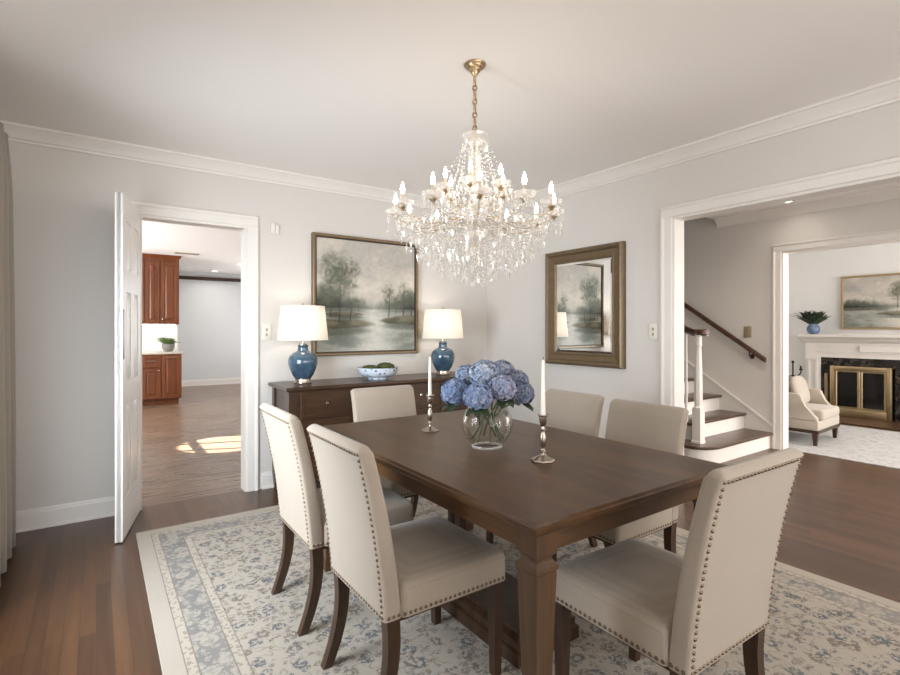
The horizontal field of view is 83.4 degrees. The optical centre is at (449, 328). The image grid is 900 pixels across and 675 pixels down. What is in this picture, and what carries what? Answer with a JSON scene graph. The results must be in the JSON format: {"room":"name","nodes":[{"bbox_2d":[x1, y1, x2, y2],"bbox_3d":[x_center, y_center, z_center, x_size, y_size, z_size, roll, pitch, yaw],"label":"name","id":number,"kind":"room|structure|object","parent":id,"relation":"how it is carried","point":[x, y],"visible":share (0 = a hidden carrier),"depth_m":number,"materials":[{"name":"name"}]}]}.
{"room":"dining room","nodes":[
{"label":"dining room","id":0,"kind":"room"},
{"bbox_2d":[178,271,240,380],"bbox_3d":[-6.299,0.003,11.044,5.150,2.555,0.120,0,0,-35],"label":"wall","id":1,"kind":"structure","parent":0,"point":[209,326],"depth_m":11.55,"materials":[{"name":"paint"}]},
{"bbox_2d":[179,276,240,281],"bbox_3d":[-6.170,-1.140,11.025,4.700,0.070,0.060,0,0,-35],"label":"trim","id":2,"kind":"structure","parent":1,"relation":"attached to","point":[180,277],"depth_m":11.49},
{"bbox_2d":[182,378,240,386],"bbox_3d":[-6.179,1.215,11.039,4.700,0.130,0.026,0,0,-35],"label":"baseboard","id":3,"kind":"structure","parent":1,"relation":"attached to","point":[227,380],"depth_m":11.54,"materials":[{"name":"white wood"}]},
{"bbox_2d":[8,141,486,510],"bbox_3d":[-1.265,0.003,4.291,4.210,2.555,0.120,0,0,-35],"label":"wall","id":4,"kind":"structure","parent":0,"point":[64,200],"depth_m":3.45,"materials":[{"name":"paint"}]},
{"bbox_2d":[16,496,114,532],"bbox_3d":[-2.563,1.215,3.292,0.698,0.130,0.026,0,0,-35],"label":"baseboard","id":5,"kind":"structure","parent":4,"relation":"attached to","point":[67,513],"depth_m":3.31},
{"bbox_2d":[115,192,140,542],"bbox_3d":[-2.084,0.229,3.279,0.042,2.086,0.587,0,0,-23],"label":"door","id":6,"kind":"structure","parent":4,"relation":"in","point":[127,217],"depth_m":3.14,"materials":[{"name":"wood"}]},
{"bbox_2d":[130,201,258,509],"bbox_3d":[-1.932,0.194,3.823,0.888,2.172,0.174,0,0,-35],"label":"trim","id":7,"kind":"structure","parent":4,"relation":"attached to","point":[248,225],"depth_m":3.98,"materials":[{"name":"white wood"}]},
{"bbox_2d":[0,120,486,215],"bbox_3d":[-1.207,-1.228,4.209,3.970,0.095,0.080,0,0,-35],"label":"trim","id":8,"kind":"structure","parent":4,"relation":"attached to","point":[21,133],"depth_m":3.76,"materials":[{"name":"white wood"}]},
{"bbox_2d":[262,324,270,339],"bbox_3d":[-1.475,0.025,4.061,0.072,0.125,0.014,0,0,-35],"label":"light switch","id":9,"kind":"object","parent":4,"relation":"attached to","point":[266,328],"visible":1,"depth_m":4.06,"materials":[{"name":"white plastic"}]},
{"bbox_2d":[262,471,273,489],"bbox_3d":[-0.549,1.215,4.702,2.326,0.130,0.026,0,0,-35],"label":"baseboard","id":10,"kind":"structure","parent":4,"relation":"attached to","point":[267,477],"depth_m":4.06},
{"bbox_2d":[271,223,278,234],"bbox_3d":[-1.420,-0.814,4.096,0.064,0.088,0.020,0,0,-35],"label":"door chime","id":11,"kind":"object","parent":4,"relation":"attached to","point":[274,228],"visible":1,"depth_m":4.08,"materials":[{"name":"white plastic"}]},
{"bbox_2d":[311,232,417,355],"bbox_3d":[-0.738,-0.292,4.554,1.035,1.045,0.049,0,0,-35],"label":"landscape painting","id":12,"kind":"object","parent":4,"relation":"attached to","point":[367,288],"visible":0.97,"depth_m":4.54,"materials":[{"name":"paint"}]},
{"bbox_2d":[0,0,899,274],"bbox_3d":[-0.855,-1.325,5.292,7.470,0.100,15.850,0,0,-35],"label":"ceiling","id":13,"kind":"structure","parent":0,"point":[374,93],"depth_m":2.57,"materials":[{"name":"paint"}]},
{"bbox_2d":[173,251,199,254],"bbox_3d":[-4.425,-1.269,8.499,0.400,0.010,0.200,0,0,-35],"label":"ceiling vent","id":14,"kind":"object","parent":13,"relation":"in","point":[174,252],"visible":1,"depth_m":8.46,"materials":[{"name":"white metal"}]},
{"bbox_2d":[385,59,563,284],"bbox_3d":[0.120,-0.735,2.434,0.856,1.072,0.856,0,0,-35],"label":"chandelier","id":15,"kind":"object","parent":13,"relation":"hanging from","point":[474,66],"visible":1,"depth_m":2.40,"materials":[{"name":"clear glass"}]},
{"bbox_2d":[0,383,899,674],"bbox_3d":[0.403,1.330,6.172,10.540,0.100,15.850,0,0,-35],"label":"floor","id":16,"kind":"structure","parent":0,"point":[74,599],"depth_m":3.06,"materials":[{"name":"brown wood"}]},
{"bbox_2d":[142,354,181,405],"bbox_3d":[-4.990,0.853,8.692,0.595,0.855,0.636,0,0,-35],"label":"base cabinet","id":17,"kind":"object","parent":16,"relation":"on","point":[161,373],"visible":0.95,"depth_m":8.47,"materials":[{"name":"brown wood"}]},
{"bbox_2d":[142,350,183,354],"bbox_3d":[-5.163,0.406,8.581,1.065,0.037,0.620,0,0,-35],"label":"countertop","id":18,"kind":"structure","parent":17,"relation":"on","point":[175,351],"depth_m":8.51,"materials":[{"name":"stone"}]},
{"bbox_2d":[152,337,179,351],"bbox_3d":[-4.892,0.260,8.705,0.449,0.254,0.562,0,0,-35],"label":"potted plant","id":19,"kind":"object","parent":18,"relation":"on","point":[168,344],"visible":1,"depth_m":8.66,"materials":[{"name":"green plant"}]},
{"bbox_2d":[268,371,469,489],"bbox_3d":[-0.550,0.854,4.377,1.870,0.853,0.488,0,0,-35],"label":"sideboard","id":20,"kind":"object","parent":16,"relation":"on","point":[322,402],"visible":0.26,"depth_m":3.92,"materials":[{"name":"brown wood"}]},
{"bbox_2d":[277,303,327,383],"bbox_3d":[-1.161,0.111,3.985,0.392,0.632,0.392,0,0,-35],"label":"table lamp","id":21,"kind":"object","parent":20,"relation":"on","point":[302,323],"visible":1,"depth_m":3.87,"materials":[{"name":"blue ceramic"}]},
{"bbox_2d":[357,366,397,379],"bbox_3d":[-0.619,0.377,4.327,0.348,0.100,0.348,0,0,-35],"label":"porcelain bowl","id":22,"kind":"object","parent":20,"relation":"on","point":[371,374],"visible":0.91,"depth_m":4.20,"materials":[{"name":"white ceramic"}]},
{"bbox_2d":[362,365,378,368],"bbox_3d":[-0.678,0.334,4.274,0.147,0.062,0.147,0,0,-35],"label":"moss ball","id":23,"kind":"object","parent":22,"relation":"in","point":[364,366],"visible":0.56,"depth_m":4.23,"materials":[{"name":"green plant"}]},
{"bbox_2d":[377,362,394,368],"bbox_3d":[-0.559,0.327,4.370,0.160,0.076,0.159,0,0,-35],"label":"moss ball","id":24,"kind":"object","parent":22,"relation":"in","point":[383,365],"visible":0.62,"depth_m":4.31,"materials":[{"name":"green plant"}]},
{"bbox_2d":[422,307,462,374],"bbox_3d":[-0.067,0.111,4.751,0.392,0.632,0.392,0,0,-35],"label":"table lamp","id":25,"kind":"object","parent":20,"relation":"on","point":[442,323],"visible":1,"depth_m":4.63,"materials":[{"name":"blue ceramic"}]},
{"bbox_2d":[136,496,899,674],"bbox_3d":[0.195,1.276,2.559,2.855,0.009,3.430,0,0,-35],"label":"rug","id":26,"kind":"object","parent":16,"relation":"on","point":[209,583],"visible":0.35,"depth_m":2.17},
{"bbox_2d":[260,403,412,636],"bbox_3d":[-0.539,0.812,2.400,0.600,0.918,0.472,0,0,-35],"label":"dining chair","id":27,"kind":"object","parent":26,"relation":"on","point":[301,507],"visible":0.75,"depth_m":2.17,"materials":[{"name":"fabric"}]},
{"bbox_2d":[350,385,454,523],"bbox_3d":[-0.293,0.826,3.120,0.458,0.890,0.582,0,0,-35],"label":"dining chair","id":28,"kind":"object","parent":26,"relation":"on","point":[372,403],"visible":0.24,"depth_m":3.27,"materials":[{"name":"fabric"}]},
{"bbox_2d":[307,424,504,674],"bbox_3d":[-0.164,0.812,1.873,0.600,0.918,0.472,0,0,-35],"label":"dining chair","id":29,"kind":"object","parent":26,"relation":"on","point":[402,571],"visible":1,"depth_m":1.73,"materials":[{"name":"fabric"}]},
{"bbox_2d":[320,409,727,674],"bbox_3d":[0.175,0.895,2.308,1.036,0.751,1.664,0,0,-35],"label":"dining table","id":30,"kind":"object","parent":26,"relation":"on","point":[594,485],"visible":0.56,"depth_m":1.82,"materials":[{"name":"brown wood"}]},
{"bbox_2d":[421,394,438,432],"bbox_3d":[-0.102,0.428,2.574,0.087,0.184,0.087,0,0,-13],"label":"candlestick","id":31,"kind":"object","parent":30,"relation":"on","point":[429,429],"visible":1,"depth_m":2.56,"materials":[{"name":"silver metal"}]},
{"bbox_2d":[428,354,431,394],"bbox_3d":[-0.102,0.242,2.574,0.021,0.226,0.021,0,0,-35],"label":"taper candle","id":32,"kind":"object","parent":31,"relation":"on","point":[430,375],"visible":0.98,"depth_m":2.57,"materials":[{"name":"wax"}]},
{"bbox_2d":[426,394,433,403],"bbox_3d":[-0.102,0.359,2.574,0.044,0.047,0.044,0,0,-35],"label":"candle cup","id":33,"kind":"object","parent":31,"relation":"on","point":[429,397],"depth_m":2.56,"materials":[{"name":"silver metal"}]},
{"bbox_2d":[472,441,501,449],"bbox_3d":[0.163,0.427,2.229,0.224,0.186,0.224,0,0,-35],"label":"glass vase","id":34,"kind":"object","parent":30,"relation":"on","point":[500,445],"visible":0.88,"depth_m":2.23,"materials":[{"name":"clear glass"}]},
{"bbox_2d":[441,378,480,436],"bbox_3d":[0.045,0.350,2.215,0.183,0.272,0.134,0,0,-35],"label":"hydrangea","id":35,"kind":"object","parent":34,"relation":"in","point":[452,391],"visible":0.84,"depth_m":2.16,"materials":[{"name":"blue plant"}]},
{"bbox_2d":[455,364,482,441],"bbox_3d":[0.102,0.323,2.272,0.129,0.326,0.192,0,0,-35],"label":"hydrangea","id":36,"kind":"object","parent":34,"relation":"in","point":[463,374],"visible":0.41,"depth_m":2.25,"materials":[{"name":"blue plant"}]},
{"bbox_2d":[463,382,496,435],"bbox_3d":[0.130,0.352,2.155,0.128,0.268,0.293,0,0,10],"label":"hydrangea","id":37,"kind":"object","parent":34,"relation":"in","point":[477,396],"visible":0.99,"depth_m":2.04,"materials":[{"name":"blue plant"}]},
{"bbox_2d":[469,359,499,438],"bbox_3d":[0.148,0.309,2.200,0.140,0.354,0.136,0,0,-35],"label":"hydrangea","id":38,"kind":"object","parent":34,"relation":"in","point":[483,371],"visible":0.81,"depth_m":2.16,"materials":[{"name":"blue plant"}]},
{"bbox_2d":[483,374,517,435],"bbox_3d":[0.184,0.338,2.169,0.126,0.296,0.259,0,0,-35],"label":"hydrangea","id":39,"kind":"object","parent":34,"relation":"in","point":[504,388],"visible":0.88,"depth_m":2.08,"materials":[{"name":"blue plant"}]},
{"bbox_2d":[491,359,514,437],"bbox_3d":[0.239,0.313,2.311,0.121,0.346,0.160,0,0,6],"label":"hydrangea","id":40,"kind":"object","parent":34,"relation":"in","point":[505,367],"visible":0.49,"depth_m":2.28,"materials":[{"name":"blue plant"}]},
{"bbox_2d":[493,369,528,440],"bbox_3d":[0.269,0.334,2.271,0.196,0.303,0.125,0,0,-35],"label":"hydrangea","id":41,"kind":"object","parent":34,"relation":"in","point":[515,374],"visible":0.46,"depth_m":2.25,"materials":[{"name":"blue plant"}]},
{"bbox_2d":[489,380,534,442],"bbox_3d":[0.271,0.355,2.215,0.205,0.262,0.126,0,0,0],"label":"hydrangea","id":42,"kind":"object","parent":34,"relation":"in","point":[525,395],"visible":0.67,"depth_m":2.18,"materials":[{"name":"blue plant"}]},
{"bbox_2d":[531,413,554,463],"bbox_3d":[0.366,0.428,1.989,0.087,0.184,0.087,0,0,-13],"label":"candlestick","id":43,"kind":"object","parent":30,"relation":"on","point":[542,458],"visible":0.98,"depth_m":1.98,"materials":[{"name":"silver metal"}]},
{"bbox_2d":[537,413,548,426],"bbox_3d":[0.366,0.359,1.989,0.044,0.047,0.044,0,0,-35],"label":"candle cup","id":44,"kind":"object","parent":43,"relation":"on","point":[542,418],"depth_m":1.98,"materials":[{"name":"silver metal"}]},
{"bbox_2d":[541,357,545,414],"bbox_3d":[0.366,0.232,1.989,0.021,0.246,0.021,0,0,-35],"label":"taper candle","id":45,"kind":"object","parent":43,"relation":"on","point":[543,411],"visible":0.91,"depth_m":1.98,"materials":[{"name":"wax"}]},
{"bbox_2d":[486,389,604,546],"bbox_3d":[0.554,0.830,2.988,0.576,0.881,0.453,0,0,-35],"label":"dining chair","id":46,"kind":"object","parent":26,"relation":"on","point":[578,412],"visible":0.27,"depth_m":3.06,"materials":[{"name":"fabric"}]},
{"bbox_2d":[552,399,688,562],"bbox_3d":[0.826,0.830,2.513,0.576,0.881,0.453,0,0,-35],"label":"dining chair","id":47,"kind":"object","parent":26,"relation":"on","point":[648,425],"visible":0.44,"depth_m":2.52,"materials":[{"name":"fabric"}]},
{"bbox_2d":[554,448,803,674],"bbox_3d":[0.696,0.812,1.616,0.472,0.918,0.600,0,0,-34],"label":"dining chair","id":48,"kind":"object","parent":26,"relation":"on","point":[684,614],"visible":0.97,"depth_m":1.44,"materials":[{"name":"fabric"}]},
{"bbox_2d":[684,325,772,462],"bbox_3d":[2.097,-0.083,6.202,1.350,2.726,2.915,0,0,-35],"label":"staircase","id":49,"kind":"structure","parent":16,"relation":"on","point":[721,427],"depth_m":5.24,"materials":[{"name":"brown wood"}]},
{"bbox_2d":[788,361,802,379],"bbox_3d":[4.898,0.865,7.214,0.198,0.830,0.198,0,0,10],"label":"stand","id":50,"kind":"object","parent":16,"relation":"on","point":[792,362],"visible":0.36,"depth_m":7.21,"materials":[{"name":"black metal"}]},
{"bbox_2d":[785,425,899,469],"bbox_3d":[5.197,1.275,4.860,2.110,0.010,3.800,0,0,-35],"label":"rug","id":51,"kind":"object","parent":16,"relation":"on","point":[877,447],"visible":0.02,"depth_m":5.51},
{"bbox_2d":[788,386,839,445],"bbox_3d":[4.046,0.844,5.935,0.748,0.852,0.732,0,0,-38],"label":"armchair","id":52,"kind":"object","parent":51,"relation":"on","point":[818,416],"visible":0.56,"depth_m":5.61,"materials":[{"name":"fabric"}]},
{"bbox_2d":[789,376,809,403],"bbox_3d":[4.152,0.725,5.996,0.400,0.332,0.148,0,0,-38],"label":"throw pillow","id":53,"kind":"object","parent":52,"relation":"on","point":[797,384],"visible":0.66,"depth_m":5.92,"materials":[{"name":"fabric"}]},
{"bbox_2d":[807,403,838,420],"bbox_3d":[4.116,0.944,5.846,0.590,0.117,0.505,0,0,-38],"label":"seat cushion","id":54,"kind":"object","parent":52,"relation":"on","point":[823,411],"depth_m":5.65,"materials":[{"name":"fabric"}]},
{"bbox_2d":[797,334,899,430],"bbox_3d":[5.772,0.677,6.828,0.749,1.205,1.985,0,0,-35],"label":"fireplace","id":55,"kind":"object","parent":16,"relation":"on","point":[822,351],"visible":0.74,"depth_m":7.20,"materials":[{"name":"black stone"}]},
{"bbox_2d":[790,311,830,333],"bbox_3d":[5.412,-0.104,7.538,0.460,0.358,0.474,0,0,4],"label":"potted plant","id":56,"kind":"object","parent":55,"relation":"on","point":[813,319],"visible":1,"depth_m":7.50,"materials":[{"name":"green plant"}]},
{"bbox_2d":[797,334,899,343],"bbox_3d":[5.975,0.140,6.970,0.254,0.130,1.985,0,0,-35],"label":"mantel shelf","id":57,"kind":"object","parent":55,"relation":"attached to","point":[807,338],"depth_m":7.21,"materials":[{"name":"white wood"}]},
{"bbox_2d":[830,365,892,421],"bbox_3d":[5.826,0.903,7.180,0.059,0.730,0.710,0,0,-35],"label":"fire screen","id":58,"kind":"object","parent":55,"relation":"in","point":[858,392],"visible":0.86,"depth_m":7.15,"materials":[{"name":"gold metal"}]},
{"bbox_2d":[487,101,899,438],"bbox_3d":[2.137,0.003,2.998,0.120,2.555,5.900,0,0,-35],"label":"wall","id":59,"kind":"structure","parent":0,"point":[628,210],"depth_m":3.93,"materials":[{"name":"paint"}]},
{"bbox_2d":[545,241,625,368],"bbox_3d":[1.122,-0.188,4.292,0.055,1.003,0.832,0,0,-35],"label":"wall mirror","id":60,"kind":"object","parent":59,"relation":"attached to","point":[585,287],"visible":1,"depth_m":4.25,"materials":[{"name":"brown metal"}]},
{"bbox_2d":[556,257,611,353],"bbox_3d":[1.131,-0.188,4.298,0.012,0.783,0.612,0,0,-35],"label":"mirror glass","id":61,"kind":"object","parent":60,"relation":"attached to","point":[583,285],"depth_m":4.28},
{"bbox_2d":[649,324,657,339],"bbox_3d":[1.516,0.020,3.768,0.014,0.118,0.072,0,0,-35],"label":"light switch","id":62,"kind":"object","parent":59,"relation":"attached to","point":[653,328],"visible":1,"depth_m":3.76,"materials":[{"name":"white plastic"}]},
{"bbox_2d":[486,77,899,215],"bbox_3d":[2.021,-1.228,2.990,0.080,0.095,5.780,0,0,-35],"label":"trim","id":63,"kind":"structure","parent":59,"relation":"attached to","point":[888,92],"depth_m":3.25,"materials":[{"name":"white wood"}]},
{"bbox_2d":[660,156,899,503],"bbox_3d":[2.407,0.196,2.612,0.174,2.168,2.774,0,0,-35],"label":"trim","id":64,"kind":"structure","parent":59,"relation":"attached to","point":[886,171],"depth_m":3.54,"materials":[{"name":"white wood"}]},
{"bbox_2d":[684,198,899,422],"bbox_3d":[4.263,-1.170,4.389,0.120,4.900,8.500,0,0,-35],"label":"wall","id":65,"kind":"structure","parent":0,"point":[728,269],"depth_m":5.66,"materials":[{"name":"paint"}]},
{"bbox_2d":[684,302,765,362],"bbox_3d":[2.653,-0.573,6.497,0.100,1.867,2.600,0,0,-35],"label":"wall handrail","id":66,"kind":"object","parent":65,"relation":"attached to","point":[745,346],"visible":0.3,"depth_m":5.71,"materials":[{"name":"brown wood"}]},
{"bbox_2d":[744,326,751,337],"bbox_3d":[3.315,0.033,5.627,0.014,0.125,0.080,0,0,-35],"label":"light switch","id":67,"kind":"object","parent":65,"relation":"attached to","point":[747,329],"visible":1,"depth_m":5.62,"materials":[{"name":"gold metal"}]},
{"bbox_2d":[714,186,899,227],"bbox_3d":[4.826,-1.230,3.416,0.076,0.090,6.020,0,0,-35],"label":"trim","id":68,"kind":"structure","parent":65,"relation":"attached to","point":[894,192],"depth_m":5.08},
{"bbox_2d":[772,229,899,449],"bbox_3d":[4.344,0.191,4.274,0.174,2.178,2.876,0,0,-35],"label":"trim","id":69,"kind":"structure","parent":65,"relation":"attached to","point":[780,252],"depth_m":5.36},
{"bbox_2d":[788,242,899,385],"bbox_3d":[6.864,0.003,6.027,0.120,2.555,6.200,0,0,-35],"label":"wall","id":70,"kind":"structure","parent":0,"point":[814,278],"depth_m":7.64,"materials":[{"name":"paint"}]},
{"bbox_2d":[841,273,899,328],"bbox_3d":[6.122,-0.383,6.948,0.035,0.775,1.230,0,0,-35],"label":"landscape painting","id":71,"kind":"object","parent":70,"relation":"attached to","point":[867,301],"visible":1,"depth_m":7.16,"materials":[{"name":"paint"}]},
{"bbox_3d":[-5.895,0.002,8.523,2.280,2.555,0.115,0,0,-35],"label":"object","id":72,"kind":"structure","parent":0,"visible":0},
{"bbox_2d":[142,325,177,350],"bbox_3d":[-5.349,0.153,8.825,1.040,0.467,0.015,0,0,-35],"label":"backsplash","id":73,"kind":"structure","parent":72,"relation":"attached to","point":[149,332],"depth_m":8.93,"materials":[{"name":"white tile"}]},
{"bbox_2d":[142,253,181,324],"bbox_3d":[-5.116,-0.684,8.750,0.815,1.232,0.396,0,0,-35],"label":"upper cabinet","id":74,"kind":"object","parent":73,"relation":"attached to","point":[160,273],"visible":0.73,"depth_m":8.67,"materials":[{"name":"brown wood"}]},
{"bbox_2d":[142,324,173,324],"bbox_3d":[-5.184,-0.074,8.798,0.700,0.012,0.020,0,0,-35],"label":"light","id":75,"kind":"object","parent":74,"relation":"attached to","point":[142,324],"depth_m":8.84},
{"bbox_3d":[-1.213,0.002,0.652,0.120,2.555,5.900,0,0,-35],"label":"wall","id":76,"kind":"structure","parent":0,"visible":0},
{"bbox_2d":[0,122,15,587],"bbox_3d":[-1.696,0.048,1.599,0.176,2.440,3.465,0,0,-35],"label":"curtain","id":77,"kind":"object","parent":76,"relation":"hanging from","point":[7,288],"visible":1,"depth_m":2.76,"materials":[{"name":"fabric"}]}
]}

